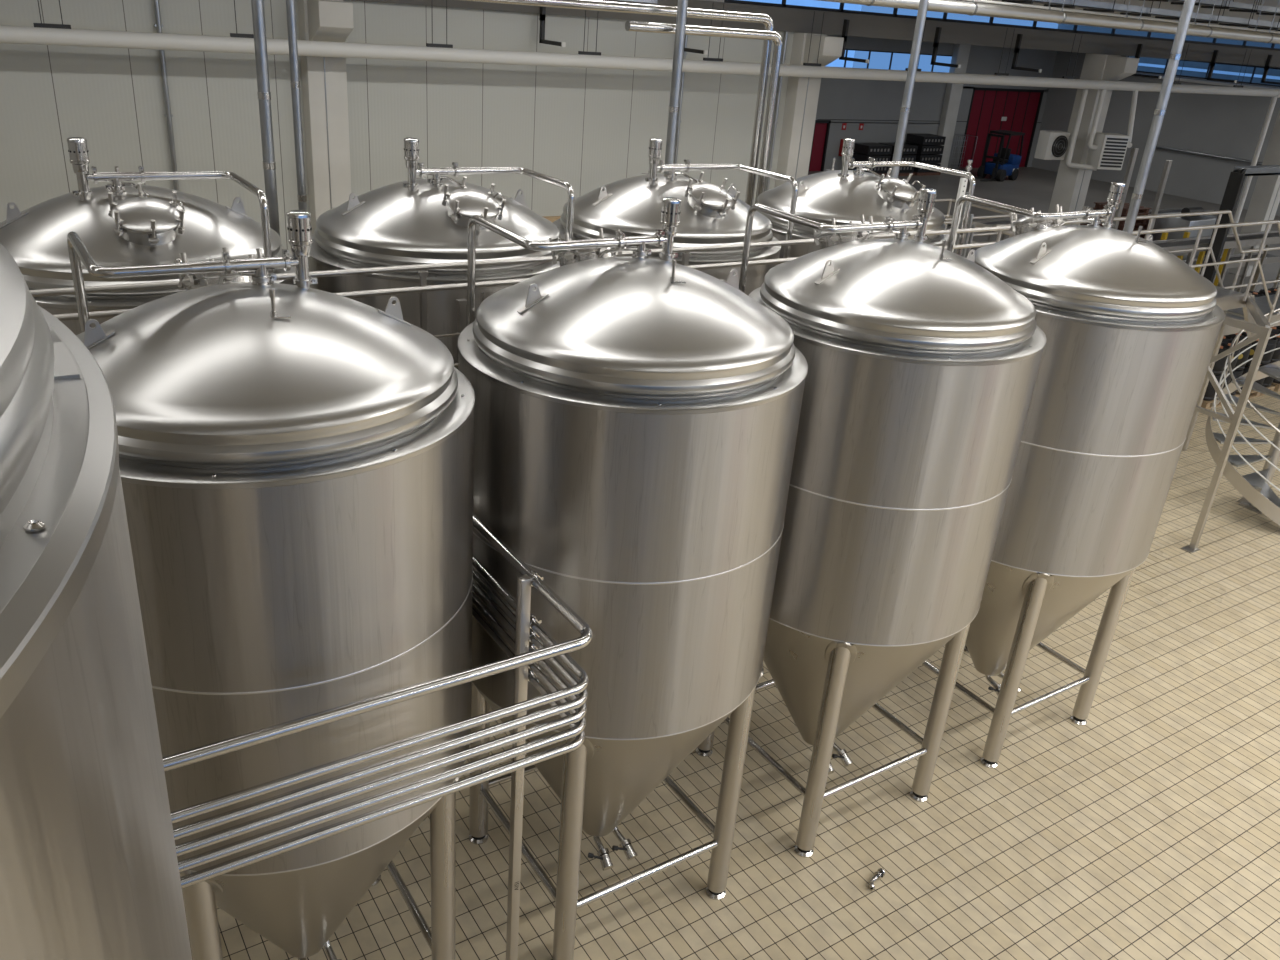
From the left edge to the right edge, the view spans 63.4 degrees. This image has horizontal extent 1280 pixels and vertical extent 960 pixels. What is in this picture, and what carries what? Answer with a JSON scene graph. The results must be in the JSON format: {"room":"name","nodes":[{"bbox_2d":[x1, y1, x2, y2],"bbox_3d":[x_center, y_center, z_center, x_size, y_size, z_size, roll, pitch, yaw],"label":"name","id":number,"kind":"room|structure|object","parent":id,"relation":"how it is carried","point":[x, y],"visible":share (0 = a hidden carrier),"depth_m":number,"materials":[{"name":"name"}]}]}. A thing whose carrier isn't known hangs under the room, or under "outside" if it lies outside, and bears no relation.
{"room":"brewery","nodes":[
{"label":"brewery","id":0,"kind":"room"},
{"bbox_2d":[0,0,793,254],"bbox_3d":[-7.111,-4.064,15.673,23.800,6.200,0.180,-12,29,-31],"label":"wall","id":1,"kind":"structure","parent":0,"point":[589,129],"depth_m":16.62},
{"bbox_2d":[154,0,179,190],"bbox_3d":[-6.941,-4.019,15.606,0.110,6.200,0.070,-12,29,-31],"label":"conduit","id":2,"kind":"object","parent":1,"relation":"attached to","point":[168,115],"visible":0.35,"depth_m":14.90,"materials":[{"name":"metal"}]},
{"bbox_2d":[674,24,687,163],"bbox_3d":[0.631,-5.563,20.316,0.110,6.200,0.070,-12,29,-31],"label":"conduit","id":3,"kind":"object","parent":1,"relation":"attached to","point":[686,36],"visible":0.27,"depth_m":19.60,"materials":[{"name":"metal"}]},
{"bbox_2d":[765,32,787,190],"bbox_3d":[2.639,-5.973,21.564,0.110,6.200,0.070,-12,29,-31],"label":"conduit","id":4,"kind":"object","parent":1,"relation":"attached to","point":[783,58],"visible":0.38,"depth_m":20.88,"materials":[{"name":"metal"}]},
{"bbox_2d":[216,167,1279,959],"bbox_3d":[9.255,-2.870,23.571,59.000,0.100,47.300,-12,29,-31],"label":"floor","id":5,"kind":"structure","parent":0,"point":[1148,828],"depth_m":9.32,"materials":[{"name":"tile"}]},
{"bbox_2d":[0,243,191,959],"bbox_3d":[-2.658,2.503,1.855,3.732,6.517,3.732,9,25,8],"label":"storage tank","id":6,"kind":"object","parent":5,"relation":"on","point":[89,869],"visible":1,"depth_m":1.27,"materials":[{"name":"metal"}]},
{"bbox_2d":[0,137,295,334],"bbox_3d":[-3.837,0.019,8.385,2.251,5.385,2.251,-2,26,-15],"label":"tank","id":7,"kind":"object","parent":5,"relation":"on","point":[119,223],"visible":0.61,"depth_m":6.96,"materials":[{"name":"metal"}]},
{"bbox_2d":[251,0,279,235],"bbox_3d":[-3.432,-2.334,9.710,0.114,8.600,0.114,-12,29,-31],"label":"conduit","id":8,"kind":"object","parent":5,"relation":"on","point":[258,12],"visible":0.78,"depth_m":9.23,"materials":[{"name":"metal"}]},
{"bbox_2d":[67,210,474,959],"bbox_3d":[-2.148,1.152,6.233,2.251,5.385,2.251,-5,26,-20],"label":"tank","id":9,"kind":"object","parent":5,"relation":"on","point":[296,461],"visible":0.84,"depth_m":5.01,"materials":[{"name":"metal"}]},
{"bbox_2d":[286,0,306,210],"bbox_3d":[-3.197,-2.381,9.855,0.084,8.600,0.084,-12,29,-31],"label":"conduit","id":10,"kind":"object","parent":5,"relation":"on","point":[290,4],"visible":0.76,"depth_m":9.35,"materials":[{"name":"metal"}]},
{"bbox_2d":[297,0,352,233],"bbox_3d":[-4.922,-4.321,16.623,0.600,6.200,1.140,-12,29,-31],"label":"concrete column","id":11,"kind":"structure","parent":5,"relation":"on","point":[324,79],"depth_m":15.94,"materials":[{"name":"concrete"}]},
{"bbox_2d":[308,137,574,367],"bbox_3d":[-1.846,-0.387,9.624,2.251,5.385,2.251,-2,26,-15],"label":"tank","id":12,"kind":"object","parent":5,"relation":"on","point":[413,221],"visible":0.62,"depth_m":8.11,"materials":[{"name":"metal"}]},
{"bbox_2d":[506,570,542,959],"bbox_3d":[-0.757,2.142,6.500,0.185,3.578,0.140,-12,29,-31],"label":"support post","id":13,"kind":"object","parent":5,"relation":"on","point":[524,618],"visible":0.86,"depth_m":6.32,"materials":[{"name":"metal"}]},
{"bbox_2d":[162,513,592,771],"bbox_3d":[-2.290,0.495,5.626,3.055,0.059,3.020,-12,29,-31],"label":"handrail","id":14,"kind":"object","parent":13,"relation":"attached to","point":[239,742],"visible":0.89,"depth_m":4.81,"materials":[{"name":"metal"}]},
{"bbox_2d":[170,555,588,823],"bbox_3d":[-2.315,0.753,5.745,3.050,0.048,3.014,-12,29,-31],"label":"pipe","id":15,"kind":"object","parent":13,"relation":"attached to","point":[192,811],"visible":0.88,"depth_m":4.91,"materials":[{"name":"metal"}]},
{"bbox_2d":[173,568,587,839],"bbox_3d":[-2.322,0.835,5.784,3.050,0.048,3.014,-12,29,-31],"label":"pipe","id":16,"kind":"object","parent":13,"relation":"attached to","point":[205,824],"visible":0.76,"depth_m":4.94,"materials":[{"name":"metal"}]},
{"bbox_2d":[175,580,586,856],"bbox_3d":[-2.329,0.918,5.822,3.050,0.048,3.014,-12,29,-31],"label":"pipe","id":17,"kind":"object","parent":13,"relation":"attached to","point":[276,817],"visible":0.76,"depth_m":4.96,"materials":[{"name":"metal"}]},
{"bbox_2d":[178,591,585,872],"bbox_3d":[-2.336,1.001,5.860,3.050,0.048,3.014,-12,29,-31],"label":"pipe","id":18,"kind":"object","parent":13,"relation":"attached to","point":[186,864],"visible":0.72,"depth_m":5.01,"materials":[{"name":"metal"}]},
{"bbox_2d":[180,604,584,887],"bbox_3d":[-2.343,1.084,5.898,3.050,0.048,3.014,-12,29,-31],"label":"pipe","id":19,"kind":"object","parent":13,"relation":"attached to","point":[193,878],"visible":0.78,"depth_m":5.04,"materials":[{"name":"metal"}]},
{"bbox_2d":[462,0,773,205],"bbox_3d":[-1.833,-1.870,11.519,7.561,6.489,0.104,-12,29,-31],"label":"pipe","id":20,"kind":"object","parent":5,"relation":"on","point":[596,5],"visible":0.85,"depth_m":11.69,"materials":[{"name":"metal"}]},
{"bbox_2d":[458,197,807,959],"bbox_3d":[-0.173,0.749,7.461,2.251,5.385,2.251,-5,26,-20],"label":"tank","id":21,"kind":"object","parent":5,"relation":"on","point":[636,417],"visible":0.94,"depth_m":6.24,"materials":[{"name":"metal"}]},
{"bbox_2d":[553,138,797,294],"bbox_3d":[0.120,-0.788,10.847,2.251,5.385,2.251,-5,26,-20],"label":"tank","id":22,"kind":"object","parent":5,"relation":"on","point":[710,214],"visible":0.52,"depth_m":9.43,"materials":[{"name":"metal"}]},
{"bbox_2d":[664,0,687,173],"bbox_3d":[0.291,-3.093,12.025,0.121,8.600,0.121,-12,29,-31],"label":"conduit","id":23,"kind":"object","parent":5,"relation":"on","point":[682,6],"visible":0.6,"depth_m":11.38,"materials":[{"name":"metal"}]},
{"bbox_2d":[625,21,782,203],"bbox_3d":[0.538,-2.207,12.882,2.161,6.316,0.104,-12,29,-31],"label":"pipe","id":24,"kind":"object","parent":5,"relation":"on","point":[636,26],"visible":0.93,"depth_m":12.01,"materials":[{"name":"metal"}]},
{"bbox_2d":[774,32,843,187],"bbox_3d":[3.219,-5.981,21.687,0.600,6.200,1.140,-12,29,-31],"label":"concrete column","id":25,"kind":"structure","parent":5,"relation":"on","point":[802,94],"depth_m":20.91,"materials":[{"name":"concrete"}]},
{"bbox_2d":[756,138,975,263],"bbox_3d":[2.145,-1.201,12.107,2.251,5.385,2.251,-5,26,-20],"label":"tank","id":26,"kind":"object","parent":5,"relation":"on","point":[844,195],"visible":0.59,"depth_m":10.69,"materials":[{"name":"metal"}]},
{"bbox_2d":[848,143,891,176],"bbox_3d":[10.709,-14.924,48.217,1.600,1.360,1.200,-12,29,-31],"label":"crate stack","id":27,"kind":"object","parent":5,"relation":"on","point":[862,151],"visible":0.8,"depth_m":47.75,"materials":[{"name":"black plastic"}]},
{"bbox_2d":[695,188,1046,857],"bbox_3d":[1.810,0.345,8.694,2.251,5.385,2.251,-5,26,-20],"label":"tank","id":28,"kind":"object","parent":5,"relation":"on","point":[923,363],"visible":0.93,"depth_m":7.51,"materials":[{"name":"metal"}]},
{"bbox_2d":[868,868,884,889],"bbox_3d":[1.966,3.318,8.618,0.218,0.090,0.097,-19,34,-42],"label":"valve","id":29,"kind":"object","parent":5,"relation":"on","point":[880,872],"visible":1,"depth_m":8.62,"materials":[{"name":"metal"}]},
{"bbox_2d":[880,143,917,175],"bbox_3d":[12.132,-15.214,49.101,1.600,1.360,1.200,-12,29,-31],"label":"crate stack","id":30,"kind":"object","parent":5,"relation":"on","point":[909,150],"visible":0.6,"depth_m":48.78,"materials":[{"name":"black plastic"}]},
{"bbox_2d":[890,0,928,178],"bbox_3d":[3.001,-3.146,12.629,0.110,8.600,0.110,-12,29,-31],"label":"conduit","id":31,"kind":"object","parent":5,"relation":"on","point":[923,4],"visible":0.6,"depth_m":11.94,"materials":[{"name":"metal"}]},
{"bbox_2d":[906,133,945,175],"bbox_3d":[13.653,-15.711,49.950,1.600,1.780,1.200,-12,29,-31],"label":"crate stack","id":32,"kind":"object","parent":5,"relation":"on","point":[930,147],"visible":0.8,"depth_m":49.46,"materials":[{"name":"black plastic"}]},
{"bbox_2d":[950,160,975,257],"bbox_3d":[3.765,-1.435,13.211,0.433,5.130,0.082,-16,32,-37],"label":"upright","id":33,"kind":"object","parent":5,"relation":"on","point":[963,181],"visible":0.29,"depth_m":12.41,"materials":[{"name":"silver metal"}]},
{"bbox_2d":[950,135,977,170],"bbox_3d":[16.238,-16.407,52.005,0.926,1.712,0.627,-12,29,-31],"label":"wire cage","id":34,"kind":"object","parent":5,"relation":"on","point":[959,168],"visible":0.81,"depth_m":52.07,"materials":[{"name":"metal"}]},
{"bbox_2d":[935,198,1013,237],"bbox_3d":[4.167,-2.682,17.614,3.822,3.771,1.444,-12,29,-31],"label":"rail","id":35,"kind":"object","parent":5,"relation":"on","point":[947,216],"visible":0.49,"depth_m":17.51,"materials":[{"name":"metal"}]},
{"bbox_2d":[944,221,1012,244],"bbox_3d":[4.202,-2.123,16.588,3.422,3.621,1.444,-12,29,-31],"label":"rail","id":36,"kind":"object","parent":5,"relation":"on","point":[945,222],"visible":0.02,"depth_m":16.90,"materials":[{"name":"metal"}]},
{"bbox_2d":[974,130,1024,181],"bbox_3d":[17.137,-15.595,49.822,3.050,2.200,1.240,-18,33,-40],"label":"forklift","id":37,"kind":"object","parent":5,"relation":"on","point":[1004,164],"visible":1,"depth_m":49.92,"materials":[{"name":"blue paint"}]},
{"bbox_2d":[922,182,1224,768],"bbox_3d":[3.826,-0.067,9.949,2.251,5.385,2.251,-5,26,-20],"label":"tank","id":38,"kind":"object","parent":5,"relation":"on","point":[1131,329],"visible":0.83,"depth_m":8.77,"materials":[{"name":"metal"}]},
{"bbox_2d":[947,208,1213,241],"bbox_3d":[15.498,-8.574,35.683,14.000,1.050,0.600,-12,29,-31],"label":"conveyor","id":39,"kind":"object","parent":5,"relation":"on","point":[1163,211],"visible":0.07,"depth_m":33.28,"materials":[{"name":"metal"}]},
{"bbox_2d":[1048,53,1138,225],"bbox_3d":[11.418,-7.653,26.787,0.600,6.200,1.140,-12,29,-31],"label":"concrete column","id":40,"kind":"structure","parent":5,"relation":"on","point":[1071,186],"depth_m":26.20,"materials":[{"name":"concrete"}]},
{"bbox_2d":[1034,130,1069,159],"bbox_3d":[10.538,-8.520,26.363,0.808,0.671,0.380,-9,28,-27],"label":"air conditioner","id":41,"kind":"object","parent":40,"relation":"attached to","point":[1051,145],"visible":1,"depth_m":26.19,"materials":[{"name":"white metal"}]},
{"bbox_2d":[1052,135,1067,156],"bbox_3d":[10.641,-8.454,26.240,0.533,0.533,0.026,-9,28,-27],"label":"fan grille","id":42,"kind":"object","parent":41,"relation":"attached to","point":[1059,142],"depth_m":26.21,"materials":[{"name":"metal"}]},
{"bbox_2d":[1093,202,1151,237],"bbox_3d":[13.868,-6.926,30.388,1.200,2.242,1.080,-12,29,-31],"label":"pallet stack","id":43,"kind":"object","parent":5,"relation":"on","point":[1098,205],"visible":0.05,"depth_m":29.87,"materials":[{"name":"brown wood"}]},
{"bbox_2d":[1111,148,1138,228],"bbox_3d":[12.405,-6.555,27.098,0.300,4.100,0.300,-12,29,-31],"label":"upright","id":44,"kind":"object","parent":5,"relation":"on","point":[1134,151],"visible":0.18,"depth_m":26.52,"materials":[{"name":"metal"}]},
{"bbox_2d":[1145,160,1171,237],"bbox_3d":[13.956,-6.816,28.361,0.300,3.750,0.300,-12,29,-31],"label":"upright","id":45,"kind":"object","parent":5,"relation":"on","point":[1168,163],"visible":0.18,"depth_m":27.87,"materials":[{"name":"metal"}]},
{"bbox_2d":[1123,0,1195,233],"bbox_3d":[5.907,-2.898,12.612,0.123,8.600,0.123,-12,29,-31],"label":"conduit","id":46,"kind":"object","parent":5,"relation":"on","point":[1187,10],"visible":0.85,"depth_m":11.96,"materials":[{"name":"metal"}]},
{"bbox_2d":[1152,207,1216,273],"bbox_3d":[15.563,-6.629,29.682,1.800,2.350,1.020,-12,29,-31],"label":"machine","id":47,"kind":"object","parent":5,"relation":"on","point":[1200,220],"visible":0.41,"depth_m":29.00,"materials":[{"name":"metal"}]},
{"bbox_2d":[1152,230,1279,291],"bbox_3d":[11.574,-4.309,24.174,14.000,2.350,0.600,-12,29,-31],"label":"conveyor","id":48,"kind":"object","parent":5,"relation":"on","point":[1252,239],"visible":0.18,"depth_m":25.68,"materials":[{"name":"metal"}]},
{"bbox_2d":[1201,394,1239,408],"bbox_3d":[11.554,-1.726,21.210,1.200,0.145,0.810,-12,29,-31],"label":"wooden pallet","id":49,"kind":"object","parent":5,"relation":"on","point":[1206,404],"visible":0.1,"depth_m":20.67,"materials":[{"name":"brown wood"}]},
{"bbox_2d":[1203,374,1220,400],"bbox_3d":[11.353,-1.893,20.709,0.392,0.545,0.390,-7,27,-25],"label":"beer keg","id":50,"kind":"object","parent":49,"relation":"on","point":[1210,392],"visible":0.27,"depth_m":20.57,"materials":[{"name":"black metal"}]},
{"bbox_2d":[1212,345,1228,374],"bbox_3d":[11.394,-2.386,20.481,0.392,0.545,0.390,-16,32,-38],"label":"beer keg","id":51,"kind":"object","parent":50,"relation":"on","point":[1218,368],"visible":0.31,"depth_m":20.35,"materials":[{"name":"black metal"}]},
{"bbox_2d":[1216,372,1230,396],"bbox_3d":[11.687,-1.961,20.917,0.392,0.545,0.390,6,25,4],"label":"beer keg","id":52,"kind":"object","parent":49,"relation":"on","point":[1228,379],"visible":0.1,"depth_m":20.71,"materials":[{"name":"black metal"}]},
{"bbox_2d":[1221,342,1240,372],"bbox_3d":[11.729,-2.454,20.689,0.390,0.545,0.392,7,25,5],"label":"beer keg","id":53,"kind":"object","parent":52,"relation":"on","point":[1233,363],"visible":0.33,"depth_m":20.55,"materials":[{"name":"black plastic"}]},
{"bbox_2d":[1230,370,1242,394],"bbox_3d":[12.022,-2.029,21.125,0.390,0.545,0.392,25,32,37],"label":"beer keg","id":54,"kind":"object","parent":49,"relation":"on","point":[1237,373],"visible":0.25,"depth_m":20.89,"materials":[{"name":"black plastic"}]},
{"bbox_2d":[1231,340,1251,369],"bbox_3d":[12.064,-2.522,20.897,0.390,0.545,0.392,13,26,16],"label":"beer keg","id":55,"kind":"object","parent":54,"relation":"on","point":[1243,357],"visible":0.35,"depth_m":20.74,"materials":[{"name":"black plastic"}]},
{"bbox_2d":[1214,249,1228,285],"bbox_3d":[15.757,-5.543,28.189,0.200,1.860,0.200,-12,29,-31],"label":"post","id":56,"kind":"object","parent":5,"relation":"on","point":[1225,252],"visible":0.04,"depth_m":28.03,"materials":[{"name":"yellow paint"}]},
{"bbox_2d":[1181,286,1279,552],"bbox_3d":[8.635,-1.230,15.785,11.700,3.340,2.500,-12,29,-31],"label":"support frame","id":57,"kind":"object","parent":5,"relation":"on","point":[1248,315],"visible":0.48,"depth_m":14.37,"materials":[{"name":"metal"}]},
{"bbox_2d":[994,210,1279,314],"bbox_3d":[8.741,-3.147,15.467,11.000,1.773,0.048,-12,29,-31],"label":"handrail","id":58,"kind":"object","parent":57,"relation":"on","point":[1151,217],"visible":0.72,"depth_m":14.91,"materials":[{"name":"metal"}]},
{"bbox_2d":[1127,220,1279,323],"bbox_3d":[6.748,-2.409,13.460,6.323,1.733,0.048,-12,29,-31],"label":"handrail","id":59,"kind":"object","parent":57,"relation":"on","point":[1269,222],"visible":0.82,"depth_m":14.10,"materials":[{"name":"metal"}]},
{"bbox_2d":[1182,252,1279,290],"bbox_3d":[12.172,-4.845,26.881,16.000,1.150,0.600,-12,29,-31],"label":"conveyor","id":60,"kind":"object","parent":5,"relation":"on","point":[1269,258],"visible":0.02,"depth_m":30.05,"materials":[{"name":"metal"}]},
{"bbox_2d":[1200,165,1279,282],"bbox_3d":[16.252,-5.826,26.186,6.560,4.120,0.300,-12,29,-31],"label":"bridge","id":61,"kind":"object","parent":5,"relation":"on","point":[1234,186],"visible":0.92,"depth_m":24.03,"materials":[{"name":"metal"}]},
{"bbox_2d":[1232,165,1279,175],"bbox_3d":[16.426,-7.620,25.377,6.500,0.170,0.300,-12,29,-31],"label":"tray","id":62,"kind":"object","parent":61,"relation":"on","point":[1268,169],"depth_m":23.90,"materials":[{"name":"metal"}]},
{"bbox_2d":[1205,308,1279,525],"bbox_3d":[9.901,-1.549,15.477,2.097,4.509,2.080,-1,25,-12],"label":"spiral staircase","id":63,"kind":"structure","parent":5,"relation":"on","point":[1262,499],"depth_m":15.85,"materials":[{"name":"metal"}]},
{"bbox_2d":[1229,97,1276,233],"bbox_3d":[17.718,-8.387,30.349,0.136,5.500,0.140,-12,29,-31],"label":"downpipe","id":64,"kind":"object","parent":5,"relation":"on","point":[1273,99],"visible":0.66,"depth_m":29.85,"materials":[{"name":"white"}]},
{"bbox_2d":[1228,109,1279,276],"bbox_3d":[19.869,-9.377,32.043,0.600,6.200,1.140,-12,29,-31],"label":"concrete column","id":65,"kind":"structure","parent":5,"relation":"on","point":[1265,199],"depth_m":32.33,"materials":[{"name":"concrete"}]},
{"bbox_2d":[1236,385,1274,398],"bbox_3d":[12.725,-1.965,21.939,1.200,0.145,0.810,-12,29,-31],"label":"wooden pallet","id":66,"kind":"object","parent":5,"relation":"on","point":[1255,393],"visible":0.13,"depth_m":21.65,"materials":[{"name":"brown wood"}]},
{"bbox_2d":[1255,364,1264,384],"bbox_3d":[12.859,-2.200,21.646,0.392,0.545,0.390,-2,25,-14],"label":"beer keg","id":67,"kind":"object","parent":66,"relation":"on","point":[1260,381],"visible":0.15,"depth_m":21.51,"materials":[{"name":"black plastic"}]},
{"bbox_2d":[1260,336,1277,364],"bbox_3d":[12.900,-2.693,21.418,0.392,0.545,0.390,-14,31,-36],"label":"beer keg","id":68,"kind":"object","parent":67,"relation":"on","point":[1271,344],"visible":0.34,"depth_m":21.26,"materials":[{"name":"black plastic"}]},
{"bbox_2d":[1262,362,1273,386],"bbox_3d":[13.193,-2.268,21.854,0.392,0.545,0.390,4,25,-2],"label":"beer keg","id":69,"kind":"object","parent":66,"relation":"on","point":[1268,380],"visible":0.22,"depth_m":21.75,"materials":[{"name":"black plastic"}]},
{"bbox_2d":[1270,333,1279,361],"bbox_3d":[13.234,-2.762,21.627,0.392,0.545,0.390,9,25,10],"label":"beer keg","id":70,"kind":"object","parent":69,"relation":"on","point":[1276,356],"visible":0.34,"depth_m":21.50,"materials":[{"name":"black metal"}]},
{"bbox_3d":[-0.647,0.988,9.241,11.400,3.395,0.520,-12,29,-31],"label":"walkway","id":71,"kind":"object","parent":5,"relation":"on","visible":0},
{"bbox_2d":[433,292,483,369],"bbox_3d":[-1.343,-0.932,7.993,0.570,1.030,0.071,-12,29,-31],"label":"tap manifold","id":72,"kind":"object","parent":71,"relation":"on","point":[461,303],"visible":0.23,"depth_m":7.82,"materials":[{"name":"metal"}]},
{"bbox_2d":[29,226,1014,330],"bbox_3d":[-0.626,-1.185,8.351,11.050,1.276,0.080,-12,29,-31],"label":"handrail","id":73,"kind":"object","parent":71,"relation":"on","point":[423,288],"visible":0.26,"depth_m":7.58,"materials":[{"name":"metal"}]},
{"bbox_3d":[-13.097,-2.654,11.538,0.600,6.200,1.140,-12,29,-31],"label":"concrete column","id":74,"kind":"structure","parent":5,"relation":"on","visible":0},
{"bbox_2d":[354,0,1279,66],"bbox_3d":[7.868,-10.060,23.442,59.000,0.420,0.400,-12,29,-31],"label":"girder","id":75,"kind":"object","parent":74,"relation":"on","point":[784,19],"visible":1,"depth_m":21.77,"materials":[{"name":"metal"}]},
{"bbox_2d":[539,6,565,46],"bbox_3d":[-1.445,-7.601,17.124,0.068,0.755,0.822,-12,29,-31],"label":"bracket","id":76,"kind":"object","parent":75,"relation":"attached to","point":[542,14],"visible":1,"depth_m":17.35,"materials":[{"name":"grey metal"}]},
{"bbox_2d":[839,19,868,62],"bbox_3d":[4.328,-8.779,20.715,0.068,0.755,0.822,-12,29,-31],"label":"bracket","id":77,"kind":"object","parent":75,"relation":"attached to","point":[846,22],"visible":0.89,"depth_m":20.89,"materials":[{"name":"grey metal"}]},
{"bbox_2d":[930,27,960,67],"bbox_3d":[6.587,-9.239,22.120,0.068,0.755,0.822,-12,29,-31],"label":"bracket","id":78,"kind":"object","parent":75,"relation":"attached to","point":[938,29],"visible":1,"depth_m":22.32,"materials":[{"name":"grey metal"}]},
{"bbox_2d":[1011,34,1041,72],"bbox_3d":[8.847,-9.700,23.525,0.068,0.755,0.822,-12,29,-31],"label":"bracket","id":79,"kind":"object","parent":75,"relation":"attached to","point":[1019,36],"visible":1,"depth_m":23.72,"materials":[{"name":"grey metal"}]},
{"bbox_2d":[1131,44,1161,78],"bbox_3d":[12.779,-10.502,25.971,0.068,0.755,0.822,-12,29,-31],"label":"bracket","id":80,"kind":"object","parent":75,"relation":"attached to","point":[1139,48],"visible":0.75,"depth_m":26.11,"materials":[{"name":"grey metal"}]},
{"bbox_2d":[1207,50,1236,82],"bbox_3d":[15.707,-11.099,27.793,0.068,0.755,0.822,-12,29,-31],"label":"bracket","id":81,"kind":"object","parent":75,"relation":"attached to","point":[1215,54],"visible":1,"depth_m":27.99,"materials":[{"name":"grey metal"}]},
{"bbox_2d":[1261,55,1279,84],"bbox_3d":[18.050,-11.577,29.250,0.068,0.755,0.822,-12,29,-31],"label":"bracket","id":82,"kind":"object","parent":75,"relation":"attached to","point":[1269,58],"visible":1,"depth_m":29.47,"materials":[{"name":"grey metal"}]},
{"bbox_2d":[815,34,1056,170],"bbox_3d":[7.062,-17.047,46.130,34.950,6.400,0.300,-12,29,-31],"label":"wall","id":83,"kind":"structure","parent":0,"point":[855,101],"depth_m":49.40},
{"bbox_2d":[808,120,830,171],"bbox_3d":[8.176,-15.404,47.712,1.000,2.270,0.230,-12,29,-31],"label":"door","id":84,"kind":"structure","parent":83,"relation":"in","point":[822,127],"depth_m":47.74,"materials":[{"name":"red"}]},
{"bbox_2d":[826,49,951,72],"bbox_3d":[11.680,-19.422,48.255,8.660,1.020,0.060,-12,29,-31],"label":"window","id":85,"kind":"structure","parent":83,"relation":"in","point":[888,60],"depth_m":48.10,"materials":[{"name":"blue glass"}]},
{"bbox_2d":[958,87,1043,167],"bbox_3d":[18.739,-18.292,53.899,5.500,3.920,0.230,-12,29,-31],"label":"door","id":86,"kind":"structure","parent":83,"relation":"in","point":[1017,110],"depth_m":53.67,"materials":[{"name":"red"}]},
{"bbox_2d":[937,44,970,167],"bbox_3d":[15.341,-18.662,50.882,0.800,6.600,0.350,-12,29,-31],"label":"pilaster","id":87,"kind":"object","parent":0,"point":[960,55],"visible":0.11,"depth_m":50.78,"materials":[{"name":"white paint"}]},
{"bbox_2d":[704,0,1279,30],"bbox_3d":[7.891,-11.196,23.034,59.000,1.980,0.150,-12,29,-31],"label":"ceiling","id":88,"kind":"structure","parent":0,"point":[1271,3],"depth_m":27.48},
{"bbox_2d":[724,0,1279,50],"bbox_3d":[17.024,-12.403,29.091,37.060,0.480,0.060,-12,29,-31],"label":"window","id":89,"kind":"structure","parent":88,"relation":"in","point":[797,4],"depth_m":23.59,"materials":[{"name":"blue glass"}]},
{"bbox_2d":[1031,51,1279,215],"bbox_3d":[34.397,-11.959,37.143,0.300,8.800,47.300,-12,29,-31],"label":"wall","id":90,"kind":"structure","parent":0,"point":[1222,125],"depth_m":49.23,"materials":[{"name":"paint"}]},
{"bbox_2d":[1128,56,1279,86],"bbox_3d":[29.145,-16.895,43.968,0.060,0.750,19.060,-12,29,-31],"label":"window","id":91,"kind":"structure","parent":90,"relation":"in","point":[1192,69],"depth_m":47.62,"materials":[{"name":"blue glass"}]},
{"bbox_2d":[1136,73,1277,88],"bbox_3d":[29.670,-15.804,42.905,0.140,0.140,24.000,-12,29,-31],"label":"pipe","id":92,"kind":"object","parent":90,"relation":"attached to","point":[1162,77],"visible":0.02,"depth_m":47.55,"materials":[{"name":"white"}]},
{"bbox_2d":[1156,145,1262,164],"bbox_3d":[30.389,-12.344,42.884,0.120,0.120,20.500,-12,29,-31],"label":"pipe","id":93,"kind":"object","parent":90,"relation":"attached to","point":[1157,146],"visible":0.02,"depth_m":48.25,"materials":[{"name":"metal"}]},
{"bbox_3d":[15.337,-6.908,12.468,59.000,0.200,27.300,-12,29,-31],"label":"ceiling","id":94,"kind":"structure","parent":0,"visible":0},
{"bbox_2d":[817,0,1279,43],"bbox_3d":[12.193,-9.500,20.037,27.500,1.900,0.200,-12,29,-31],"label":"duct","id":95,"kind":"object","parent":94,"relation":"hanging from","point":[972,8],"visible":1,"depth_m":17.15,"materials":[{"name":"metal"}]},
{"bbox_2d":[958,0,1279,33],"bbox_3d":[13.893,-10.110,21.427,23.000,1.702,0.064,-12,29,-31],"label":"pipe","id":96,"kind":"object","parent":94,"relation":"hanging from","point":[1255,29],"visible":0.86,"depth_m":18.46,"materials":[{"name":"white metal"}]},
{"bbox_2d":[1002,0,1279,30],"bbox_3d":[12.342,-10.102,21.040,22.000,1.625,0.620,-12,29,-31],"label":"cable tray","id":97,"kind":"object","parent":94,"relation":"hanging from","point":[1095,6],"visible":0.88,"depth_m":19.52,"materials":[{"name":"metal"}]},
{"bbox_2d":[1140,0,1279,15],"bbox_3d":[12.649,-10.816,22.234,20.000,1.285,0.620,-12,29,-31],"label":"cable tray","id":98,"kind":"object","parent":94,"relation":"hanging from","point":[1232,6],"visible":0.92,"depth_m":22.45,"materials":[{"name":"metal"}]},
{"bbox_3d":[-9.774,2.155,-1.162,0.300,8.600,27.200,-12,29,-31],"label":"wall","id":99,"kind":"structure","parent":0,"visible":0},
{"bbox_2d":[0,0,1279,97],"bbox_3d":[0.861,-7.849,18.351,41.220,1.185,0.240,-12,29,-31],"label":"pipe","id":100,"kind":"object","parent":99,"relation":"attached to","point":[62,34],"visible":0.89,"depth_m":16.68,"materials":[{"name":"white"}]},
{"bbox_2d":[1066,89,1137,170],"bbox_3d":[11.620,-8.682,25.617,1.664,1.954,0.686,-5,26,-20],"label":"pipes","id":101,"kind":"object","parent":100,"relation":"attached to","point":[1091,146],"visible":0.9,"depth_m":25.62,"materials":[{"name":"white"}]},
{"bbox_2d":[1085,132,1129,169],"bbox_3d":[11.561,-8.210,25.793,0.700,0.820,0.827,-2,25,-14],"label":"heater","id":102,"kind":"object","parent":101,"relation":"attached to","point":[1110,152],"visible":1,"depth_m":25.46,"materials":[{"name":"white metal"}]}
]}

